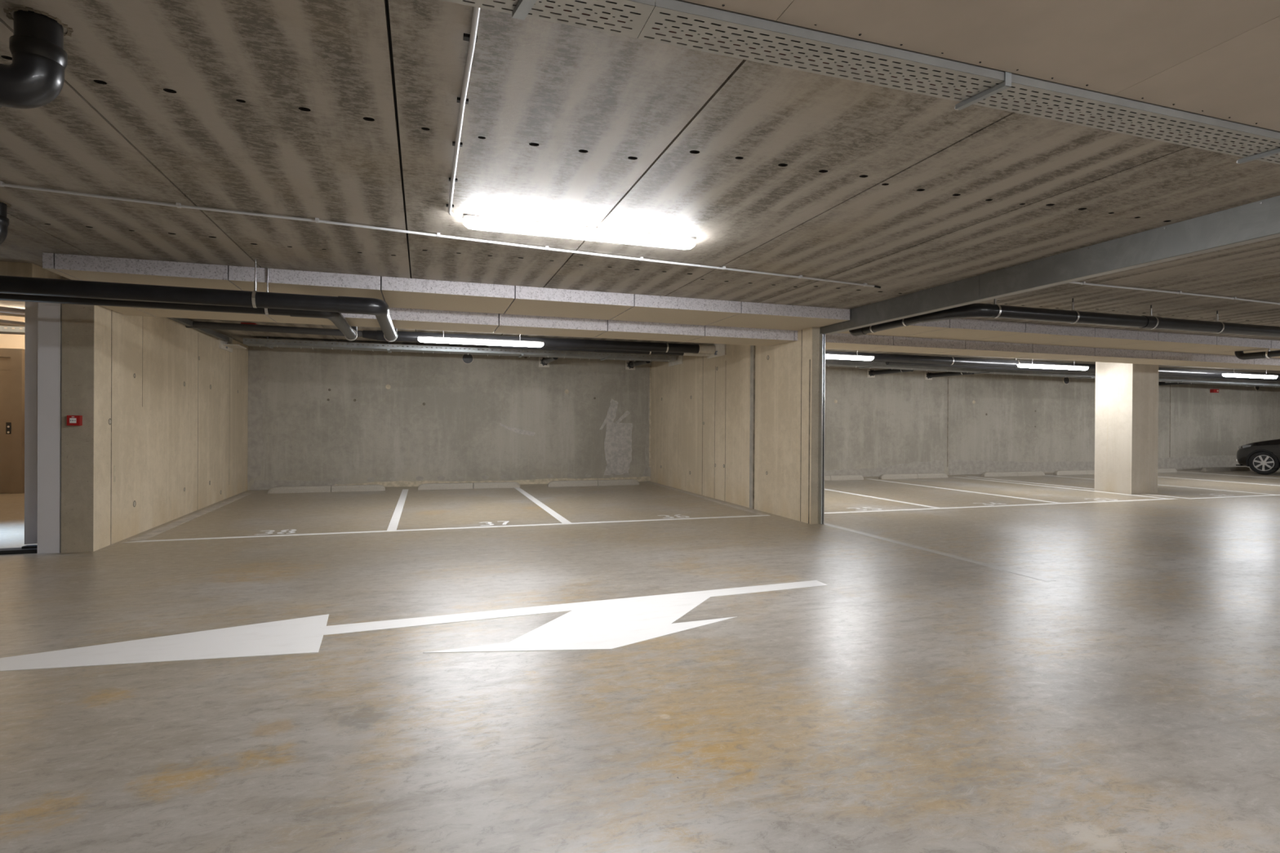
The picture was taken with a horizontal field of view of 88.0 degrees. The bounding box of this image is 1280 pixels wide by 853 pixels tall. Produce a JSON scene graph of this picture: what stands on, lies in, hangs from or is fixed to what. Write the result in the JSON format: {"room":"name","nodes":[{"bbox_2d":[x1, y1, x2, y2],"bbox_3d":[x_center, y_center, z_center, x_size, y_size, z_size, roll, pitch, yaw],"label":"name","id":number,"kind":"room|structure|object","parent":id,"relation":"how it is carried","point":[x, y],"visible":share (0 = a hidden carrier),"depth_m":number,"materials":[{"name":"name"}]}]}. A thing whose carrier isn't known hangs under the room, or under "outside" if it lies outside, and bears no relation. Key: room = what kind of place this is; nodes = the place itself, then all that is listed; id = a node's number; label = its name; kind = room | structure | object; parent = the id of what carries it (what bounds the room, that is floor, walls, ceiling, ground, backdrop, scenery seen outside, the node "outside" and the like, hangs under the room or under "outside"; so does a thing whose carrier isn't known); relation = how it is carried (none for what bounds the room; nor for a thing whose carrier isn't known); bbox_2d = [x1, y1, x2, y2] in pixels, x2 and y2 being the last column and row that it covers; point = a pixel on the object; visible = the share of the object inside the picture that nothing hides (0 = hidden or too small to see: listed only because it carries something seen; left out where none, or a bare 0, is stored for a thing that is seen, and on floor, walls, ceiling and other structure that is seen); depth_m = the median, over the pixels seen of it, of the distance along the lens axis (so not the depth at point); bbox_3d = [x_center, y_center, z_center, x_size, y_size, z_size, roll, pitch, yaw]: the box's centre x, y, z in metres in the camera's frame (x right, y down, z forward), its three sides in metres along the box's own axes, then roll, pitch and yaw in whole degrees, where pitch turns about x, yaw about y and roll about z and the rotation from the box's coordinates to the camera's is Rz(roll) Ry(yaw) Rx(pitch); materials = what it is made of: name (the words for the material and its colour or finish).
{"room":"parking garage","nodes":[
{"label":"parking garage","id":0,"kind":"room"},
{"bbox_2d":[0,315,25,493],"bbox_3d":[-9.210,-0.352,11.300,4.290,2.900,0.200,0,0,-18],"label":"wall","id":1,"kind":"structure","parent":0,"point":[6,340],"depth_m":10.85,"materials":[{"name":"paint"}]},
{"bbox_2d":[0,347,24,493],"bbox_3d":[-10.548,-0.089,10.698,0.955,2.360,0.118,0,0,-18],"label":"door","id":2,"kind":"structure","parent":1,"relation":"in","point":[11,360],"depth_m":10.79,"materials":[{"name":"wood"}]},
{"bbox_2d":[0,261,60,279],"bbox_3d":[-7.471,-1.293,4.998,4.880,0.211,0.450,0,0,-18],"label":"lintel","id":3,"kind":"object","parent":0,"point":[6,268],"depth_m":5.53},
{"bbox_2d":[61,275,248,553],"bbox_3d":[-6.004,-0.127,8.773,0.242,2.511,5.795,0,0,-18],"label":"wall","id":4,"kind":"structure","parent":0,"point":[162,436],"depth_m":7.13,"materials":[{"name":"beige concrete"}]},
{"bbox_2d":[66,415,82,425],"bbox_3d":[-5.110,-0.054,5.988,0.096,0.091,0.054,0,0,-18],"label":"fire alarm","id":5,"kind":"object","parent":4,"relation":"attached to","point":[71,420],"visible":1,"depth_m":5.97,"materials":[{"name":"red plastic"}]},
{"bbox_2d":[167,317,229,341],"bbox_3d":[-5.852,-1.309,8.839,0.060,0.065,2.450,0,0,-18],"label":"duct","id":6,"kind":"object","parent":4,"relation":"attached to","point":[188,322],"visible":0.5,"depth_m":8.91,"materials":[{"name":"metal"}]},
{"bbox_2d":[218,333,246,352],"bbox_3d":[-6.248,-1.278,10.183,0.250,0.219,0.650,0,0,-18],"label":"board","id":7,"kind":"object","parent":4,"relation":"attached to","point":[228,346],"visible":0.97,"depth_m":10.13,"materials":[{"name":"grey"}]},
{"bbox_2d":[0,467,1279,852],"bbox_3d":[8.104,1.326,7.383,36.000,0.200,23.000,0,0,-18],"label":"floor","id":8,"kind":"structure","parent":0,"point":[912,700],"depth_m":3.07,"materials":[{"name":"concrete"}]},
{"bbox_2d":[0,544,37,555],"bbox_3d":[-7.678,1.103,5.318,4.710,0.055,0.140,0,0,-18],"label":"trim","id":9,"kind":"structure","parent":8,"relation":"on","point":[27,548],"depth_m":5.95,"materials":[{"name":"metal"}]},
{"bbox_2d":[37,302,62,554],"bbox_3d":[-5.340,-0.016,6.052,0.179,2.318,0.182,0,0,-18],"label":"post","id":10,"kind":"object","parent":8,"relation":"on","point":[50,314],"visible":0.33,"depth_m":5.96,"materials":[{"name":"metal"}]},
{"bbox_2d":[24,302,38,544],"bbox_3d":[-5.487,-0.139,6.152,0.330,2.440,0.070,0,0,-18],"label":"door frame","id":11,"kind":"structure","parent":10,"relation":"attached to","point":[31,308],"depth_m":6.08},
{"bbox_2d":[128,493,252,541],"bbox_3d":[-5.791,1.129,8.871,0.140,0.003,4.756,0,0,-19],"label":"painted line","id":12,"kind":"object","parent":8,"relation":"on","point":[166,527],"visible":1,"depth_m":7.93,"materials":[{"name":"paint"}]},
{"bbox_2d":[256,529,296,534],"bbox_3d":[-3.943,1.145,7.190,0.392,0.001,0.316,0,0,-18],"label":"painted number","id":13,"kind":"object","parent":8,"relation":"on","point":[283,531],"visible":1,"depth_m":7.21,"materials":[{"name":"white paint"}]},
{"bbox_2d":[267,484,385,493],"bbox_3d":[-5.365,1.070,11.405,1.840,0.105,0.150,0,0,-18],"label":"wheel stop","id":14,"kind":"object","parent":8,"relation":"on","point":[303,489],"visible":1,"depth_m":11.34,"materials":[{"name":"grey concrete"}]},
{"bbox_2d":[386,488,408,530],"bbox_3d":[-3.481,1.141,9.624,0.100,0.003,4.756,0,0,-18],"label":"painted line","id":15,"kind":"object","parent":8,"relation":"on","point":[393,523],"visible":1,"depth_m":8.85,"materials":[{"name":"white paint"}]},
{"bbox_2d":[0,580,827,671],"bbox_3d":[-1.087,1.178,3.816,5.466,0.003,1.128,0,0,-18],"label":"painted arrow","id":16,"kind":"object","parent":8,"relation":"on","point":[611,624],"visible":1,"depth_m":3.76,"materials":[{"name":"white paint"}]},
{"bbox_2d":[124,515,769,542],"bbox_3d":[-1.697,1.160,7.668,7.180,0.003,0.080,0,0,-18],"label":"painted line","id":17,"kind":"object","parent":8,"relation":"on","point":[752,515],"visible":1,"depth_m":7.44,"materials":[{"name":"white paint"}]},
{"bbox_2d":[417,481,520,489],"bbox_3d":[-3.112,1.082,12.139,1.820,0.105,0.150,0,0,-18],"label":"wheel stop","id":18,"kind":"object","parent":8,"relation":"on","point":[501,484],"visible":1,"depth_m":12.07,"materials":[{"name":"grey concrete"}]},
{"bbox_2d":[514,487,571,523],"bbox_3d":[-1.613,1.151,10.233,0.110,0.003,4.755,0,0,-18],"label":"painted line","id":19,"kind":"object","parent":8,"relation":"on","point":[557,516],"visible":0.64,"depth_m":9.46,"materials":[{"name":"white paint"}]},
{"bbox_2d":[546,479,639,487],"bbox_3d":[-0.888,1.094,12.865,1.820,0.105,0.150,0,0,-18],"label":"wheel stop","id":20,"kind":"object","parent":8,"relation":"on","point":[620,482],"visible":1,"depth_m":12.80,"materials":[{"name":"grey concrete"}]},
{"bbox_2d":[653,483,767,515],"bbox_3d":[0.970,1.165,11.086,0.100,0.003,4.739,0,0,-17],"label":"parking line","id":21,"kind":"object","parent":8,"relation":"on","point":[671,488],"visible":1,"depth_m":10.41,"materials":[{"name":"paint"}]},
{"bbox_2d":[824,475,863,480],"bbox_3d":[4.085,1.121,14.486,1.840,0.105,0.150,0,0,-18],"label":"wheel stop","id":22,"kind":"object","parent":8,"relation":"on","point":[827,477],"visible":0.54,"depth_m":14.54,"materials":[{"name":"grey concrete"}]},
{"bbox_2d":[824,488,937,507],"bbox_3d":[3.618,1.179,11.948,0.100,0.003,4.738,0,0,-18],"label":"parking line","id":23,"kind":"object","parent":8,"relation":"on","point":[824,489],"visible":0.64,"depth_m":10.81,"materials":[{"name":"white paint"}]},
{"bbox_2d":[878,472,947,479],"bbox_3d":[6.281,1.133,15.202,1.860,0.105,0.150,0,0,-18],"label":"wheel stop","id":24,"kind":"object","parent":8,"relation":"on","point":[899,476],"visible":1,"depth_m":15.12,"materials":[{"name":"grey concrete"}]},
{"bbox_2d":[822,523,1055,581],"bbox_3d":[2.717,1.198,6.615,0.100,0.011,3.080,0,0,-18],"label":"trim","id":25,"kind":"structure","parent":8,"relation":"in","point":[825,524],"depth_m":6.14,"materials":[{"name":"paint"}]},
{"bbox_2d":[866,478,1057,502],"bbox_3d":[5.853,1.191,12.676,0.100,0.003,4.738,0,0,-18],"label":"parking line","id":26,"kind":"object","parent":8,"relation":"on","point":[867,478],"visible":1,"depth_m":12.11,"materials":[{"name":"white paint"}]},
{"bbox_2d":[824,498,1176,513],"bbox_3d":[5.562,1.199,10.035,7.290,0.003,0.100,0,0,-18],"label":"parking line","id":27,"kind":"object","parent":8,"relation":"on","point":[1153,499],"visible":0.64,"depth_m":9.91,"materials":[{"name":"white paint"}]},
{"bbox_2d":[981,471,1044,476],"bbox_3d":[9.081,1.148,16.115,1.890,0.105,0.150,0,0,-18],"label":"wheel stop","id":28,"kind":"object","parent":8,"relation":"on","point":[1018,473],"visible":1,"depth_m":16.02,"materials":[{"name":"grey concrete"}]},
{"bbox_2d":[954,476,1167,498],"bbox_3d":[8.153,1.204,13.427,0.100,0.003,4.738,0,0,-18],"label":"parking line","id":29,"kind":"object","parent":8,"relation":"on","point":[954,477],"visible":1,"depth_m":12.88,"materials":[{"name":"white paint"}]},
{"bbox_2d":[1053,470,1094,475],"bbox_3d":[11.244,1.159,16.821,1.880,0.105,0.150,0,0,-18],"label":"wheel stop","id":30,"kind":"object","parent":8,"relation":"on","point":[1059,472],"visible":0.6,"depth_m":16.63,"materials":[{"name":"grey concrete"}]},
{"bbox_2d":[970,476,1186,498],"bbox_3d":[8.543,1.206,13.522,0.100,0.003,4.798,0,0,-18],"label":"parking line","id":31,"kind":"object","parent":8,"relation":"on","point":[971,477],"visible":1,"depth_m":13.40,"materials":[{"name":"white paint"}]},
{"bbox_2d":[1094,361,1159,494],"bbox_3d":[9.007,-0.042,12.282,0.660,2.511,0.690,0,0,-18],"label":"concrete column","id":32,"kind":"structure","parent":8,"relation":"on","point":[1126,408],"depth_m":12.02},
{"bbox_2d":[1045,475,1272,494],"bbox_3d":[10.710,1.217,14.229,0.100,0.003,4.798,0,0,-18],"label":"parking line","id":33,"kind":"object","parent":8,"relation":"on","point":[1046,475],"visible":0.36,"depth_m":13.15,"materials":[{"name":"white paint"}]},
{"bbox_2d":[1157,468,1177,472],"bbox_3d":[13.544,1.172,17.571,1.860,0.105,0.150,0,0,-18],"label":"wheel stop","id":34,"kind":"object","parent":8,"relation":"on","point":[1159,470],"visible":0.43,"depth_m":17.67,"materials":[{"name":"grey concrete"}]},
{"bbox_2d":[1200,466,1250,471],"bbox_3d":[16.344,1.187,18.484,1.850,0.105,0.150,0,0,-18],"label":"wheel stop","id":35,"kind":"object","parent":8,"relation":"on","point":[1216,468],"visible":1,"depth_m":18.40,"materials":[{"name":"grey concrete"}]},
{"bbox_2d":[1186,494,1279,498],"bbox_3d":[15.009,1.250,13.063,12.150,0.003,0.080,0,0,-18],"label":"parking line","id":36,"kind":"object","parent":8,"relation":"on","point":[1266,495],"visible":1,"depth_m":11.55,"materials":[{"name":"white paint"}]},
{"bbox_2d":[1235,439,1279,474],"bbox_3d":[17.243,0.522,16.174,2.040,1.463,3.912,0,0,-18],"label":"parked car","id":37,"kind":"object","parent":8,"relation":"on","point":[1263,457],"visible":1,"depth_m":17.12,"materials":[{"name":"black paint"}]},
{"bbox_2d":[0,0,1279,375],"bbox_3d":[8.479,-1.523,6.279,36.000,0.489,20.700,0,0,-18],"label":"ceiling","id":38,"kind":"structure","parent":0,"point":[343,111],"depth_m":3.42,"materials":[{"name":"grey"}]},
{"bbox_2d":[0,200,11,244],"bbox_3d":[-4.286,-1.214,3.842,0.980,0.318,0.158,0,0,-22],"label":"drain bend","id":39,"kind":"object","parent":38,"relation":"attached to","point":[4,220],"visible":0.94,"depth_m":4.00,"materials":[{"name":"black plastic"}]},
{"bbox_2d":[0,319,25,326],"bbox_3d":[-8.370,-1.411,9.727,0.100,0.100,4.111,0,0,23],"label":"pipe","id":40,"kind":"object","parent":38,"relation":"hanging from","point":[2,322],"visible":0.02,"depth_m":9.08,"materials":[{"name":"silver metal"}]},
{"bbox_2d":[0,306,25,317],"bbox_3d":[-7.962,-1.506,9.123,0.120,0.120,3.983,1,0,33],"label":"pipe","id":41,"kind":"object","parent":38,"relation":"hanging from","point":[9,311],"visible":0.02,"depth_m":8.67,"materials":[{"name":"silver metal"}]},
{"bbox_2d":[0,6,73,108],"bbox_3d":[-2.347,-1.193,2.005,0.992,0.321,0.170,0,0,-26],"label":"drain bend","id":42,"kind":"object","parent":38,"relation":"attached to","point":[35,77],"visible":0.99,"depth_m":2.13,"materials":[{"name":"black plastic"}]},
{"bbox_2d":[251,258,257,307],"bbox_3d":[-3.099,-1.153,5.342,0.024,0.394,0.139,0,0,-18],"label":"hanger","id":43,"kind":"object","parent":38,"relation":"hanging from","point":[253,295],"visible":0.85,"depth_m":5.33,"materials":[{"name":"silver metal"}]},
{"bbox_2d":[0,275,397,342],"bbox_3d":[-6.078,-1.108,5.448,7.610,0.276,2.188,0,0,-18],"label":"drain pipe","id":44,"kind":"object","parent":43,"relation":"hanging from","point":[378,308],"visible":0.98,"depth_m":5.17,"materials":[{"name":"black plastic"}]},
{"bbox_2d":[264,267,269,315],"bbox_3d":[-3.174,-1.152,5.648,0.024,0.400,0.126,0,0,-18],"label":"hanger","id":45,"kind":"object","parent":38,"relation":"hanging from","point":[267,291],"visible":0.4,"depth_m":5.64,"materials":[{"name":"silver metal"}]},
{"bbox_2d":[0,293,357,340],"bbox_3d":[-6.326,-1.107,5.533,7.191,0.282,1.862,0,0,-18],"label":"drain pipe","id":46,"kind":"object","parent":45,"relation":"hanging from","point":[350,333],"visible":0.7,"depth_m":5.44,"materials":[{"name":"black plastic"}]},
{"bbox_2d":[0,180,880,288],"bbox_3d":[-1.545,-1.324,4.511,8.301,0.026,0.088,0,0,-24],"label":"cable conduit","id":47,"kind":"object","parent":38,"relation":"attached to","point":[178,205],"visible":1,"depth_m":4.44,"materials":[{"name":"grey plastic"}]},
{"bbox_2d":[42,252,849,330],"bbox_3d":[-1.296,-1.282,6.772,7.398,0.122,0.945,0,0,-18],"label":"ceiling beam","id":48,"kind":"object","parent":38,"relation":"attached to","point":[397,292],"visible":0.8,"depth_m":6.33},
{"bbox_2d":[99,305,797,346],"bbox_3d":[-1.594,-1.224,7.514,7.324,0.248,0.650,0,0,-18],"label":"ceiling beam","id":49,"kind":"object","parent":38,"relation":"attached to","point":[402,318],"visible":0.4,"depth_m":7.42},
{"bbox_2d":[243,336,675,361],"bbox_3d":[-2.735,-1.290,11.328,7.050,0.159,0.390,0,0,-18],"label":"cable tray","id":50,"kind":"object","parent":38,"relation":"hanging from","point":[270,344],"visible":0.99,"depth_m":11.05,"materials":[{"name":"metal"}]},
{"bbox_2d":[445,6,480,220],"bbox_3d":[-0.794,-1.312,3.034,0.117,0.029,2.416,0,0,-18],"label":"cable conduit","id":51,"kind":"object","parent":38,"relation":"attached to","point":[472,37],"visible":1,"depth_m":2.63,"materials":[{"name":"grey plastic"}]},
{"bbox_2d":[417,330,543,346],"bbox_3d":[-2.110,-1.225,8.877,1.640,0.264,0.106,0,0,-18],"label":"tube light","id":52,"kind":"object","parent":38,"relation":"hanging from","point":[443,340],"visible":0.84,"depth_m":8.82,"materials":[{"name":"grey"}]},
{"bbox_2d":[417,337,543,346],"bbox_3d":[-2.110,-1.121,8.877,1.636,0.056,0.106,0,0,-18],"label":"diffuser","id":53,"kind":"object","parent":52,"relation":"attached to","point":[425,340],"depth_m":8.83,"materials":[{"name":"white"}]},
{"bbox_2d":[511,0,537,19],"bbox_3d":[-0.303,-1.235,1.803,0.038,0.168,0.166,0,0,-29],"label":"bracket","id":54,"kind":"object","parent":38,"relation":"attached to","point":[522,7],"visible":1,"depth_m":1.83,"materials":[{"name":"metal"}]},
{"bbox_2d":[442,0,1279,164],"bbox_3d":[1.040,-1.192,2.250,5.760,0.060,0.164,0,0,-18],"label":"cable tray","id":55,"kind":"object","parent":54,"relation":"hanging from","point":[709,15],"visible":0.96,"depth_m":2.14,"materials":[{"name":"metal"}]},
{"bbox_2d":[442,0,654,38],"bbox_3d":[-0.841,-1.172,1.637,1.804,0.001,0.163,0,0,-18],"label":"tray","id":56,"kind":"object","parent":55,"relation":"on","point":[637,22],"depth_m":1.87,"materials":[{"name":"metal"}]},
{"bbox_2d":[497,0,1275,157],"bbox_3d":[1.046,-1.172,2.295,5.700,0.015,0.015,0,0,-18],"label":"power cable","id":57,"kind":"object","parent":55,"relation":"in","point":[497,1],"visible":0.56,"depth_m":2.19,"materials":[{"name":"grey plastic"}]},
{"bbox_2d":[538,0,1266,148],"bbox_3d":[1.057,-1.172,2.260,5.700,0.017,0.017,0,0,-18],"label":"power cable","id":58,"kind":"object","parent":55,"relation":"in","point":[546,0],"visible":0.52,"depth_m":2.14,"materials":[{"name":"black plastic"}]},
{"bbox_2d":[575,0,1279,147],"bbox_3d":[1.068,-1.172,2.226,5.700,0.017,0.017,0,0,-18],"label":"power cable","id":59,"kind":"object","parent":55,"relation":"in","point":[575,0],"visible":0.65,"depth_m":2.14,"materials":[{"name":"black plastic"}]},
{"bbox_2d":[605,0,1279,143],"bbox_3d":[1.074,-1.172,2.209,5.700,0.017,0.017,0,0,-18],"label":"power cable","id":60,"kind":"object","parent":55,"relation":"in","point":[606,1],"visible":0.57,"depth_m":2.13,"materials":[{"name":"black plastic"}]},
{"bbox_2d":[462,214,696,249],"bbox_3d":[-0.367,-1.290,4.438,1.580,0.076,0.106,0,0,-18],"label":"tube light","id":61,"kind":"object","parent":38,"relation":"attached to","point":[473,222],"visible":0.98,"depth_m":4.38,"materials":[{"name":"grey"}]},
{"bbox_2d":[825,353,874,360],"bbox_3d":[3.034,-1.203,10.554,1.600,0.254,0.106,0,0,-18],"label":"tube light","id":62,"kind":"object","parent":38,"relation":"hanging from","point":[828,356],"visible":0.46,"depth_m":10.61,"materials":[{"name":"grey"}]},
{"bbox_2d":[954,71,1011,110],"bbox_3d":[1.191,-1.228,2.311,0.026,0.168,0.203,0,0,-27],"label":"bracket","id":63,"kind":"object","parent":38,"relation":"attached to","point":[1006,83],"visible":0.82,"depth_m":2.28,"materials":[{"name":"metal"}]},
{"bbox_2d":[819,195,1279,334],"bbox_3d":[4.338,-1.183,1.681,0.153,0.210,13.520,0,0,-18],"label":"beam","id":64,"kind":"structure","parent":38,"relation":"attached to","point":[1259,220],"depth_m":4.76,"materials":[{"name":"concrete"}]},
{"bbox_2d":[825,333,1279,370],"bbox_3d":[12.721,-1.147,12.182,22.259,0.248,0.650,0,0,-18],"label":"ceiling beam","id":65,"kind":"object","parent":38,"relation":"attached to","point":[844,341],"visible":0.58,"depth_m":9.73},
{"bbox_2d":[825,360,1279,387],"bbox_3d":[10.113,-1.171,15.360,19.260,0.258,0.390,0,0,-18],"label":"cable tray","id":66,"kind":"object","parent":38,"relation":"hanging from","point":[1246,383],"visible":0.62,"depth_m":14.83,"materials":[{"name":"metal"}]},
{"bbox_2d":[1016,359,1088,370],"bbox_3d":[7.493,-1.174,12.008,1.640,0.264,0.106,0,0,-18],"label":"tube light","id":67,"kind":"object","parent":38,"relation":"hanging from","point":[1032,365],"visible":0.84,"depth_m":11.94,"materials":[{"name":"grey"}]},
{"bbox_2d":[1017,364,1088,370],"bbox_3d":[7.492,-1.070,12.008,1.636,0.056,0.106,0,0,-18],"label":"diffuser","id":68,"kind":"object","parent":67,"relation":"attached to","point":[1024,366],"depth_m":11.95,"materials":[{"name":"white"}]},
{"bbox_2d":[839,318,1279,358],"bbox_3d":[12.955,-1.206,11.467,22.259,0.122,0.855,0,0,-18],"label":"ceiling beam","id":69,"kind":"object","parent":38,"relation":"attached to","point":[962,329],"visible":0.75,"depth_m":8.95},
{"bbox_2d":[1068,297,1079,323],"bbox_3d":[4.410,-1.178,6.753,0.024,0.255,0.135,0,0,-18],"label":"hanger","id":70,"kind":"object","parent":38,"relation":"hanging from","point":[1073,302],"visible":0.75,"depth_m":6.74,"materials":[{"name":"silver metal"}]},
{"bbox_2d":[885,361,1279,381],"bbox_3d":[12.101,-1.124,14.520,16.000,0.110,0.100,0,0,-18],"label":"drain pipe","id":71,"kind":"object","parent":38,"relation":"hanging from","point":[886,362],"visible":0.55,"depth_m":12.98,"materials":[{"name":"black plastic"}]},
{"bbox_2d":[1149,305,1159,328],"bbox_3d":[5.475,-1.171,7.100,0.024,0.259,0.145,0,0,-18],"label":"hanger","id":72,"kind":"object","parent":38,"relation":"hanging from","point":[1151,308],"visible":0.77,"depth_m":7.08,"materials":[{"name":"silver metal"}]},
{"bbox_2d":[848,302,1279,359],"bbox_3d":[7.115,-1.128,8.584,9.160,0.188,1.938,0,0,-18],"label":"drain pipe","id":73,"kind":"object","parent":72,"relation":"hanging from","point":[976,309],"visible":0.82,"depth_m":6.91,"materials":[{"name":"black plastic"}]},
{"bbox_2d":[1138,315,1164,328],"bbox_3d":[5.460,-1.114,7.096,0.230,0.135,0.134,0,0,-18],"label":"socket","id":74,"kind":"object","parent":73,"relation":"attached to","point":[1151,322],"depth_m":7.04,"materials":[{"name":"black plastic"}]},
{"bbox_2d":[1068,281,1279,305],"bbox_3d":[5.614,-1.286,6.529,4.311,0.023,0.052,0,0,-19],"label":"cable conduit","id":75,"kind":"object","parent":38,"relation":"attached to","point":[1076,282],"visible":0.84,"depth_m":6.34,"materials":[{"name":"grey plastic"}]},
{"bbox_2d":[1215,311,1224,333],"bbox_3d":[6.463,-1.169,7.423,0.024,0.252,0.135,0,0,-18],"label":"hanger","id":76,"kind":"object","parent":38,"relation":"hanging from","point":[1216,314],"visible":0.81,"depth_m":7.41,"materials":[{"name":"silver metal"}]},
{"bbox_2d":[1222,368,1278,378],"bbox_3d":[12.588,-1.141,13.669,1.600,0.274,0.106,0,0,-18],"label":"tube light","id":77,"kind":"object","parent":38,"relation":"hanging from","point":[1226,375],"visible":0.9,"depth_m":13.61,"materials":[{"name":"grey"}]},
{"bbox_2d":[1222,373,1277,378],"bbox_3d":[12.588,-1.032,13.670,1.596,0.056,0.106,0,0,-18],"label":"diffuser","id":78,"kind":"object","parent":77,"relation":"attached to","point":[1245,375],"depth_m":13.62,"materials":[{"name":"white"}]},
{"bbox_2d":[1235,147,1279,164],"bbox_3d":[2.634,-1.220,2.781,0.026,0.168,0.203,0,0,-27],"label":"bracket","id":79,"kind":"object","parent":38,"relation":"attached to","point":[1273,152],"visible":1,"depth_m":2.80,"materials":[{"name":"metal"}]},
{"bbox_3d":[0.415,-1.287,10.457,0.024,0.234,0.154,0,0,-18],"label":"hanger","id":80,"kind":"object","parent":38,"relation":"hanging from","visible":0},
{"bbox_2d":[185,320,715,353],"bbox_3d":[-2.289,-1.256,9.575,7.332,0.162,0.151,0,0,-18],"label":"drain pipe","id":81,"kind":"object","parent":80,"relation":"hanging from","point":[405,336],"visible":0.92,"depth_m":9.58,"materials":[{"name":"black plastic"}]},
{"bbox_2d":[693,343,699,353],"bbox_3d":[0.893,-1.245,10.613,0.065,0.149,0.149,0,0,-18],"label":"socket","id":82,"kind":"object","parent":81,"relation":"attached to","point":[696,347],"depth_m":10.55,"materials":[{"name":"black plastic"}]},
{"bbox_3d":[0.153,-1.248,10.582,0.024,0.200,0.110,0,0,-18],"label":"hanger","id":83,"kind":"object","parent":38,"relation":"hanging from","visible":0},
{"bbox_2d":[488,345,710,356],"bbox_3d":[-0.554,-1.207,10.352,3.552,0.100,0.100,0,0,-18],"label":"drain pipe","id":84,"kind":"object","parent":83,"relation":"hanging from","point":[489,346],"visible":0.46,"depth_m":10.30,"materials":[{"name":"black plastic"}]},
{"bbox_3d":[7.184,-1.235,12.664,0.024,0.235,0.155,0,0,-18],"label":"hanger","id":85,"kind":"object","parent":38,"relation":"hanging from","visible":0},
{"bbox_2d":[825,351,1279,379],"bbox_3d":[10.630,-1.167,13.788,19.250,0.195,0.143,0,0,-18],"label":"drain pipe","id":86,"kind":"object","parent":85,"relation":"hanging from","point":[890,357],"visible":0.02,"depth_m":12.39,"materials":[{"name":"black plastic"}]},
{"bbox_2d":[650,327,819,524],"bbox_3d":[1.203,-0.088,10.955,0.157,2.511,6.115,0,0,-18],"label":"wall","id":87,"kind":"structure","parent":0,"point":[740,427],"depth_m":9.70,"materials":[{"name":"concrete"}]},
{"bbox_2d":[668,355,683,366],"bbox_3d":[0.674,-1.251,12.445,0.038,0.199,0.700,0,0,-18],"label":"board","id":88,"kind":"object","parent":87,"relation":"attached to","point":[679,359],"visible":0.5,"depth_m":12.33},
{"bbox_2d":[706,343,726,359],"bbox_3d":[1.236,-1.231,10.667,0.040,0.219,0.670,0,0,-18],"label":"board","id":89,"kind":"object","parent":87,"relation":"attached to","point":[721,348],"visible":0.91,"depth_m":10.55,"materials":[{"name":"grey"}]},
{"bbox_2d":[818,333,825,524],"bbox_3d":[2.211,0.030,8.036,0.056,2.310,0.051,0,0,-18],"label":"rail","id":90,"kind":"object","parent":87,"relation":"attached to","point":[822,336],"visible":0.97,"depth_m":8.02,"materials":[{"name":"black"}]},
{"bbox_2d":[247,346,1279,490],"bbox_3d":[7.699,-0.067,16.389,31.200,2.542,0.210,0,0,-18],"label":"wall","id":91,"kind":"structure","parent":0,"point":[317,416],"depth_m":13.41,"materials":[{"name":"grey concrete"}]},
{"bbox_2d":[462,354,473,364],"bbox_3d":[-3.297,-1.303,12.680,0.211,0.211,0.029,0,0,-18],"label":"cap","id":92,"kind":"object","parent":91,"relation":"attached to","point":[466,358],"visible":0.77,"depth_m":12.67,"materials":[{"name":"grey"}]},
{"bbox_2d":[538,356,558,367],"bbox_3d":[-1.718,-1.278,12.579,0.210,0.200,1.200,0,0,-18],"label":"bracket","id":93,"kind":"object","parent":91,"relation":"attached to","point":[543,362],"visible":0.92,"depth_m":13.03,"materials":[{"name":"black plastic"}]},
{"bbox_2d":[625,360,650,369],"bbox_3d":[-0.024,-1.269,13.158,0.210,0.200,1.150,0,0,-18],"label":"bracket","id":94,"kind":"object","parent":91,"relation":"attached to","point":[629,365],"visible":0.88,"depth_m":13.44,"materials":[{"name":"black plastic"}]},
{"bbox_2d":[866,368,913,377],"bbox_3d":[5.621,-1.248,14.878,0.210,0.200,1.380,0,0,-18],"label":"pipe","id":95,"kind":"object","parent":91,"relation":"attached to","point":[870,373],"visible":0.8,"depth_m":15.03,"materials":[{"name":"black plastic"}]},
{"bbox_2d":[924,371,973,379],"bbox_3d":[7.190,-1.230,15.389,0.210,0.200,1.380,0,0,-18],"label":"pipe","id":96,"kind":"object","parent":91,"relation":"attached to","point":[928,375],"visible":0.78,"depth_m":15.56,"materials":[{"name":"black plastic"}]},
{"bbox_2d":[1158,382,1192,385],"bbox_3d":[14.463,-1.181,17.761,0.210,0.200,1.380,0,0,-18],"label":"pipe","id":97,"kind":"object","parent":91,"relation":"attached to","point":[1159,383],"visible":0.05,"depth_m":17.94,"materials":[{"name":"black plastic"}]},
{"bbox_2d":[683,0,1279,131],"bbox_3d":[2.138,-1.229,-1.133,3.848,0.127,6.935,0,0,-18],"label":"ceiling","id":98,"kind":"structure","parent":0,"point":[1108,46],"depth_m":2.03,"materials":[{"name":"beige"}]},
{"bbox_3d":[-10.193,-0.345,7.719,0.200,2.900,6.000,0,0,-18],"label":"wall","id":99,"kind":"structure","parent":0,"visible":0},
{"bbox_2d":[0,325,25,334],"bbox_3d":[-8.075,-1.168,8.010,3.800,0.099,0.250,0,0,-18],"label":"cable tray","id":100,"kind":"object","parent":99,"relation":"attached to","point":[9,330],"visible":0.1,"depth_m":8.04,"materials":[{"name":"metal"}]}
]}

